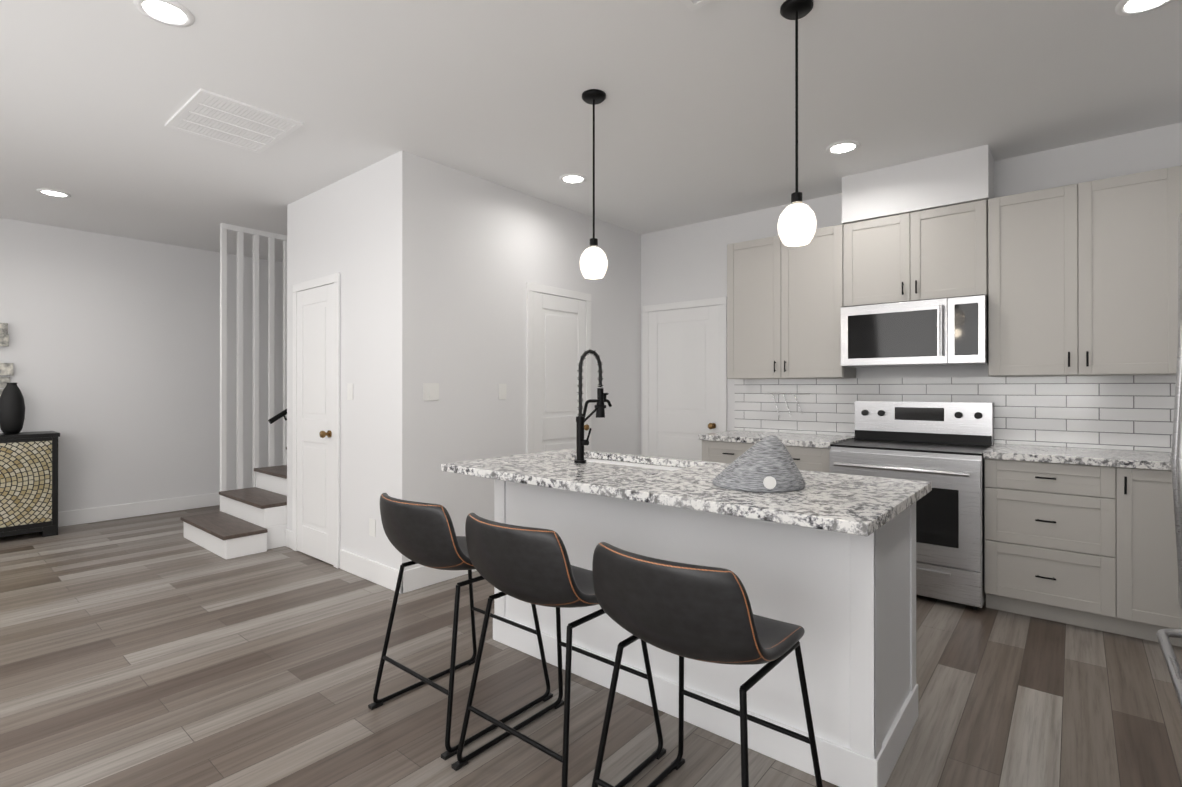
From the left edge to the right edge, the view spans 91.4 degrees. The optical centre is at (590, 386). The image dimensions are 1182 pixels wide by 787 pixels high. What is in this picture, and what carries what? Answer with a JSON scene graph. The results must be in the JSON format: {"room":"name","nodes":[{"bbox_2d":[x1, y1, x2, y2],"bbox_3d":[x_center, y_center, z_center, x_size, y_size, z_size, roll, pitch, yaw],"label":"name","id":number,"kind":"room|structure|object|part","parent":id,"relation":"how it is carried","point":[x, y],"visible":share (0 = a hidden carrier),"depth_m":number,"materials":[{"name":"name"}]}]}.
{"room":"kitchen","nodes":[
{"label":"kitchen","id":0,"kind":"room"},
{"bbox_2d":[0,218,282,511],"bbox_3d":[-5.297,-0.095,5.071,0.100,2.800,8.330,0,0,40],"label":"wall","id":1,"kind":"structure","parent":0,"point":[111,352],"depth_m":5.80,"materials":[{"name":"white paint"}]},
{"bbox_2d":[0,323,12,395],"bbox_3d":[-5.301,-0.123,4.952,0.042,0.926,0.485,0,0,40],"label":"tiles","id":2,"kind":"structure","parent":1,"relation":"attached to","point":[6,368],"depth_m":5.09,"materials":[{"name":"silver metal"}]},
{"bbox_2d":[58,492,219,526],"bbox_3d":[-5.244,1.235,5.043,0.014,0.140,8.300,0,0,40],"label":"baseboard","id":3,"kind":"structure","parent":1,"relation":"attached to","point":[97,514],"depth_m":5.81,"materials":[{"name":"white wood"}]},
{"bbox_2d":[0,505,1181,786],"bbox_3d":[-2.039,1.350,2.339,8.600,0.100,8.530,0,0,40],"label":"floor","id":4,"kind":"structure","parent":0,"point":[158,649],"depth_m":2.46,"materials":[{"name":"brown wood"}]},
{"bbox_2d":[0,431,59,536],"bbox_3d":[-5.158,0.855,4.832,0.383,0.900,1.009,0,0,40],"label":"credenza","id":5,"kind":"object","parent":4,"relation":"on","point":[28,482],"visible":1,"depth_m":4.95,"materials":[{"name":"black"}]},
{"bbox_2d":[0,383,24,433],"bbox_3d":[-5.017,0.183,5.000,0.168,0.442,0.168,0,0,40],"label":"vase","id":6,"kind":"object","parent":5,"relation":"on","point":[12,410],"visible":1,"depth_m":4.95,"materials":[{"name":"black ceramic"}]},
{"bbox_2d":[180,447,286,559],"bbox_3d":[-2.166,0.407,5.844,1.039,1.800,3.082,0,0,40],"label":"stairs","id":7,"kind":"structure","parent":4,"relation":"on","point":[247,521],"depth_m":4.72,"materials":[{"name":"white wood"}]},
{"bbox_2d":[220,223,286,510],"bbox_3d":[-2.484,-0.091,6.329,0.047,2.799,2.782,0,0,40],"label":"partition slats","id":8,"kind":"object","parent":4,"relation":"on","point":[255,233],"visible":0.12,"depth_m":5.46,"materials":[{"name":"white wood"}]},
{"bbox_2d":[340,549,397,590],"bbox_3d":[-1.504,1.233,3.897,0.760,0.140,0.014,0,0,40],"label":"baseboard","id":9,"kind":"structure","parent":4,"relation":"on","point":[383,575],"depth_m":3.87,"materials":[{"name":"white"}]},
{"bbox_2d":[398,566,476,593],"bbox_3d":[-0.851,1.233,4.041,0.014,0.140,1.074,0,0,40],"label":"baseboard","id":10,"kind":"structure","parent":4,"relation":"on","point":[422,576],"depth_m":3.75,"materials":[{"name":"white"}]},
{"bbox_2d":[368,493,552,759],"bbox_3d":[-0.545,0.859,2.364,0.516,0.882,0.582,0,0,40],"label":"stool","id":11,"kind":"object","parent":4,"relation":"on","point":[423,534],"visible":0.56,"depth_m":2.14,"materials":[{"name":"black leather"}]},
{"bbox_3d":[-0.561,0.574,2.345,0.504,0.323,0.544,0,0,40],"label":"seat","id":12,"kind":"part","parent":11,"relation":"part of","materials":[{"name":"leather"}]},
{"bbox_2d":[287,150,640,570],"bbox_3d":[-1.003,-0.094,5.198,1.700,2.800,2.620,0,0,40],"label":"wall block","id":13,"kind":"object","parent":4,"relation":"on","point":[436,266],"visible":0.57,"depth_m":4.05,"materials":[{"name":"white paint"}]},
{"bbox_2d":[268,409,286,423],"bbox_3d":[-1.761,-0.520,5.678,0.082,1.646,2.620,0,0,40],"label":"handrail","id":14,"kind":"object","parent":13,"relation":"attached to","point":[283,413],"visible":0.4,"depth_m":4.73,"materials":[{"name":"black metal"}]},
{"bbox_2d":[292,273,339,567],"bbox_3d":[-2.123,0.242,4.367,0.750,2.125,0.085,0,0,40],"label":"door","id":15,"kind":"structure","parent":13,"relation":"attached to","point":[316,441],"depth_m":4.36,"materials":[{"name":"white wood"}]},
{"bbox_2d":[369,518,375,536],"bbox_3d":[-1.464,0.943,3.867,0.075,0.115,0.004,0,0,40],"label":"electrical outlet plate","id":16,"kind":"object","parent":13,"relation":"attached to","point":[372,527],"visible":1,"depth_m":3.86,"materials":[{"name":"white plastic"}]},
{"bbox_2d":[423,383,438,400],"bbox_3d":[-1.053,0.033,3.804,0.007,0.115,0.120,0,0,40],"label":"switch plate","id":17,"kind":"object","parent":13,"relation":"attached to","point":[430,391],"visible":1,"depth_m":3.80,"materials":[{"name":"white plastic"}]},
{"bbox_2d":[526,282,590,453],"bbox_3d":[-0.223,0.247,4.733,0.085,2.115,0.770,0,0,40],"label":"door","id":18,"kind":"structure","parent":13,"relation":"attached to","point":[558,335],"depth_m":4.71,"materials":[{"name":"white wood"}]},
{"bbox_2d":[451,513,665,786],"bbox_3d":[-0.118,0.858,1.994,0.516,0.882,0.582,0,0,40],"label":"stool","id":19,"kind":"object","parent":4,"relation":"on","point":[531,565],"visible":0.9,"depth_m":1.78,"materials":[{"name":"black leather"}]},
{"bbox_3d":[-0.135,0.573,1.974,0.504,0.323,0.544,0,0,40],"label":"seat","id":20,"kind":"part","parent":19,"relation":"part of","materials":[{"name":"leather"}]},
{"bbox_2d":[493,481,921,786],"bbox_3d":[0.391,0.853,2.625,1.828,0.894,0.618,0,0,40],"label":"kitchen island","id":21,"kind":"object","parent":4,"relation":"on","point":[826,561],"depth_m":2.07,"materials":[{"name":"white paint"}]},
{"bbox_2d":[441,449,931,536],"bbox_3d":[0.303,0.388,2.517,1.916,0.035,0.910,0,0,40],"label":"island countertop","id":22,"kind":"structure","parent":21,"relation":"on","point":[855,505],"depth_m":2.12,"materials":[{"name":"white stone"}]},
{"bbox_2d":[573,349,611,460],"bbox_3d":[0.040,0.083,2.900,0.109,0.552,0.266,0,0,40],"label":"faucet","id":23,"kind":"object","parent":22,"relation":"on","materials":[{"name":"black metal"}]},
{"bbox_2d":[569,457,684,468],"bbox_3d":[0.169,0.506,2.929,0.794,0.224,0.354,0,0,40],"label":"sink","id":24,"kind":"object","parent":22,"relation":"in","point":[612,460],"depth_m":3.05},
{"bbox_2d":[713,435,805,492],"bbox_3d":[0.630,0.275,2.174,0.336,0.188,0.336,0,0,40],"label":"cone","id":25,"kind":"object","parent":22,"relation":"on","point":[767,464],"visible":1,"depth_m":2.08,"materials":[{"name":"grey"}]},
{"bbox_2d":[592,542,822,786],"bbox_3d":[0.316,0.857,1.624,0.516,0.882,0.582,0,0,40],"label":"stool","id":26,"kind":"object","parent":4,"relation":"on","point":[696,612],"visible":1,"depth_m":1.41,"materials":[{"name":"black leather"}]},
{"bbox_3d":[0.299,0.572,1.605,0.504,0.323,0.544,0,0,40],"label":"seat","id":27,"kind":"part","parent":26,"relation":"part of","materials":[{"name":"leather"}]},
{"bbox_3d":[0.329,1.012,1.639,0.516,0.574,0.540,0,0,40],"label":"frame","id":28,"kind":"part","parent":26,"relation":"part of","materials":[{"name":"black metal"}]},
{"bbox_2d":[702,442,838,471],"bbox_3d":[1.442,0.859,4.449,0.987,0.890,0.619,0,0,40],"label":"base cabinet","id":29,"kind":"object","parent":4,"relation":"on","point":[809,458],"depth_m":4.08,"materials":[{"name":"grey wood"}]},
{"bbox_2d":[698,430,854,449],"bbox_3d":[1.429,0.394,4.446,1.002,0.040,0.642,0,0,40],"label":"countertop","id":30,"kind":"structure","parent":29,"relation":"on","point":[823,442],"depth_m":4.33,"materials":[{"name":"white stone"}]},
{"bbox_2d":[829,401,993,609],"bbox_3d":[2.104,0.703,3.805,0.844,1.200,0.742,0,0,40],"label":"range","id":31,"kind":"object","parent":4,"relation":"on","point":[942,447],"visible":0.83,"depth_m":3.50,"materials":[{"name":"silver metal"}]},
{"bbox_2d":[984,458,1137,637],"bbox_3d":[2.716,0.857,3.380,0.627,0.890,0.619,0,0,40],"label":"base cabinet","id":32,"kind":"object","parent":4,"relation":"on","point":[1082,537],"depth_m":3.12,"materials":[{"name":"grey wood"}]},
{"bbox_2d":[983,443,1170,469],"bbox_3d":[3.056,0.392,3.081,1.534,0.040,0.642,0,0,40],"label":"countertop","id":33,"kind":"structure","parent":32,"relation":"on","point":[1069,456],"depth_m":3.17,"materials":[{"name":"white stone"}]},
{"bbox_2d":[1138,470,1181,646],"bbox_3d":[3.107,0.856,3.053,0.512,0.890,0.619,0,0,40],"label":"base cabinet","id":34,"kind":"object","parent":4,"relation":"on","point":[1159,608],"depth_m":2.89,"materials":[{"name":"grey wood"}]},
{"bbox_2d":[1156,213,1181,709],"bbox_3d":[1.782,0.412,1.122,0.937,1.770,0.910,0,0,40],"label":"fridge","id":35,"kind":"object","parent":4,"relation":"on","point":[1170,658],"visible":1,"depth_m":1.44,"materials":[{"name":"grey metal"}]},
{"bbox_2d":[0,0,1181,261],"bbox_3d":[-2.039,-1.550,2.345,8.600,0.100,8.530,0,0,40],"label":"ceiling","id":36,"kind":"structure","parent":0,"point":[694,116],"depth_m":2.97,"materials":[{"name":"white paint"}]},
{"bbox_2d":[37,189,70,197],"bbox_3d":[-4.138,-1.491,4.449,0.195,0.009,0.195,0,0,1],"label":"recessed light","id":37,"kind":"object","parent":36,"relation":"in","point":[50,192],"depth_m":4.44,"materials":[{"name":"white"}]},
{"bbox_2d":[133,0,194,26],"bbox_3d":[-1.698,-1.496,2.300,0.195,0.009,0.195,0,0,34],"label":"recessed light","id":38,"kind":"object","parent":36,"relation":"in","point":[171,13],"depth_m":2.30,"materials":[{"name":"white"}]},
{"bbox_2d":[165,88,302,153],"bbox_3d":[-2.034,-1.492,3.285,0.620,0.013,0.500,0,0,40],"label":"ceiling vent","id":39,"kind":"object","parent":36,"relation":"in","point":[204,113],"visible":1,"depth_m":3.25,"materials":[{"name":"white metal"}]},
{"bbox_2d":[559,173,586,183],"bbox_3d":[-0.129,-1.492,4.142,0.195,0.009,0.195,0,0,1],"label":"recessed light","id":40,"kind":"object","parent":36,"relation":"in","point":[571,178],"depth_m":4.14,"materials":[{"name":"white"}]},
{"bbox_2d":[579,89,607,278],"bbox_3d":[0.014,-1.031,2.965,0.148,0.936,0.148,0,0,40],"label":"pendant light","id":41,"kind":"object","parent":36,"relation":"hanging from","point":[593,262],"visible":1,"depth_m":2.93,"materials":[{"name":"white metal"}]},
{"bbox_2d":[680,0,714,10],"bbox_3d":[0.344,-1.494,2.094,0.165,0.012,0.368,0,0,40],"label":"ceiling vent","id":42,"kind":"object","parent":36,"relation":"in","point":[692,5],"visible":0.86,"depth_m":2.24,"materials":[{"name":"white metal"}]},
{"bbox_2d":[777,0,816,246],"bbox_3d":[0.810,-1.032,2.272,0.148,0.936,0.148,0,0,40],"label":"pendant light","id":43,"kind":"object","parent":36,"relation":"hanging from","point":[797,223],"visible":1,"depth_m":2.24,"materials":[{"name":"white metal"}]},
{"bbox_2d":[826,140,859,153],"bbox_3d":[1.573,-1.493,3.603,0.195,0.009,0.195,0,0,34],"label":"recessed light","id":44,"kind":"object","parent":36,"relation":"in","point":[842,147],"depth_m":3.60,"materials":[{"name":"white"}]},
{"bbox_2d":[1115,0,1173,15],"bbox_3d":[2.155,-1.496,2.228,0.195,0.009,0.195,0,0,1],"label":"recessed light","id":45,"kind":"object","parent":36,"relation":"in","point":[1124,7],"depth_m":2.27,"materials":[{"name":"white"}]},
{"bbox_2d":[641,122,1181,454],"bbox_3d":[0.668,-0.093,5.572,8.600,2.800,0.100,0,0,40],"label":"wall","id":46,"kind":"structure","parent":0,"point":[684,263],"depth_m":4.48,"materials":[{"name":"white paint"}]},
{"bbox_2d":[642,297,726,460],"bbox_3d":[0.825,0.259,5.315,0.890,2.095,0.085,0,0,40],"label":"door","id":47,"kind":"structure","parent":46,"relation":"attached to","point":[684,378],"depth_m":5.33,"materials":[{"name":"white wood"}]},
{"bbox_2d":[764,393,809,417],"bbox_3d":[1.591,0.153,4.697,0.380,0.206,0.033,0,0,40],"label":"utensils","id":48,"kind":"object","parent":46,"relation":"attached to","point":[786,401],"visible":0.88,"depth_m":4.68,"materials":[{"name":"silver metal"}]},
{"bbox_2d":[727,222,855,378],"bbox_3d":[1.583,-0.616,4.523,0.972,1.100,0.327,0,0,40],"label":"upper cabinet","id":49,"kind":"object","parent":46,"relation":"attached to","point":[784,303],"depth_m":4.38,"materials":[{"name":"grey wood"}]},
{"bbox_2d":[855,199,990,304],"bbox_3d":[2.235,-0.868,3.978,0.852,0.598,0.327,0,0,40],"label":"upper cabinet","id":50,"kind":"object","parent":46,"relation":"attached to","point":[942,252],"depth_m":3.80,"materials":[{"name":"grey wood"}]},
{"bbox_2d":[841,294,987,367],"bbox_3d":[2.194,-0.356,3.929,0.846,0.419,0.453,0,0,40],"label":"microwave","id":51,"kind":"object","parent":50,"relation":"attached to","point":[950,331],"visible":0.98,"depth_m":3.76,"materials":[{"name":"silver metal"}]},
{"bbox_2d":[735,375,1175,451],"bbox_3d":[2.549,0.153,3.922,3.392,0.438,0.008,0,0,40],"label":"backsplash","id":52,"kind":"structure","parent":46,"relation":"attached to","point":[1136,412],"depth_m":3.74,"materials":[{"name":"tile"}]},
{"bbox_2d":[988,165,1181,376],"bbox_3d":[2.866,-0.618,3.448,0.920,1.100,0.327,0,0,40],"label":"upper cabinet","id":53,"kind":"object","parent":46,"relation":"attached to","point":[1079,279],"depth_m":3.28,"materials":[{"name":"grey wood"}]},
{"bbox_2d":[842,145,993,223],"bbox_3d":[2.232,-1.333,3.973,0.865,0.327,0.345,0,0,40],"label":"soffit","id":54,"kind":"structure","parent":0,"point":[957,177],"depth_m":3.80,"materials":[{"name":"white paint"}]}
]}

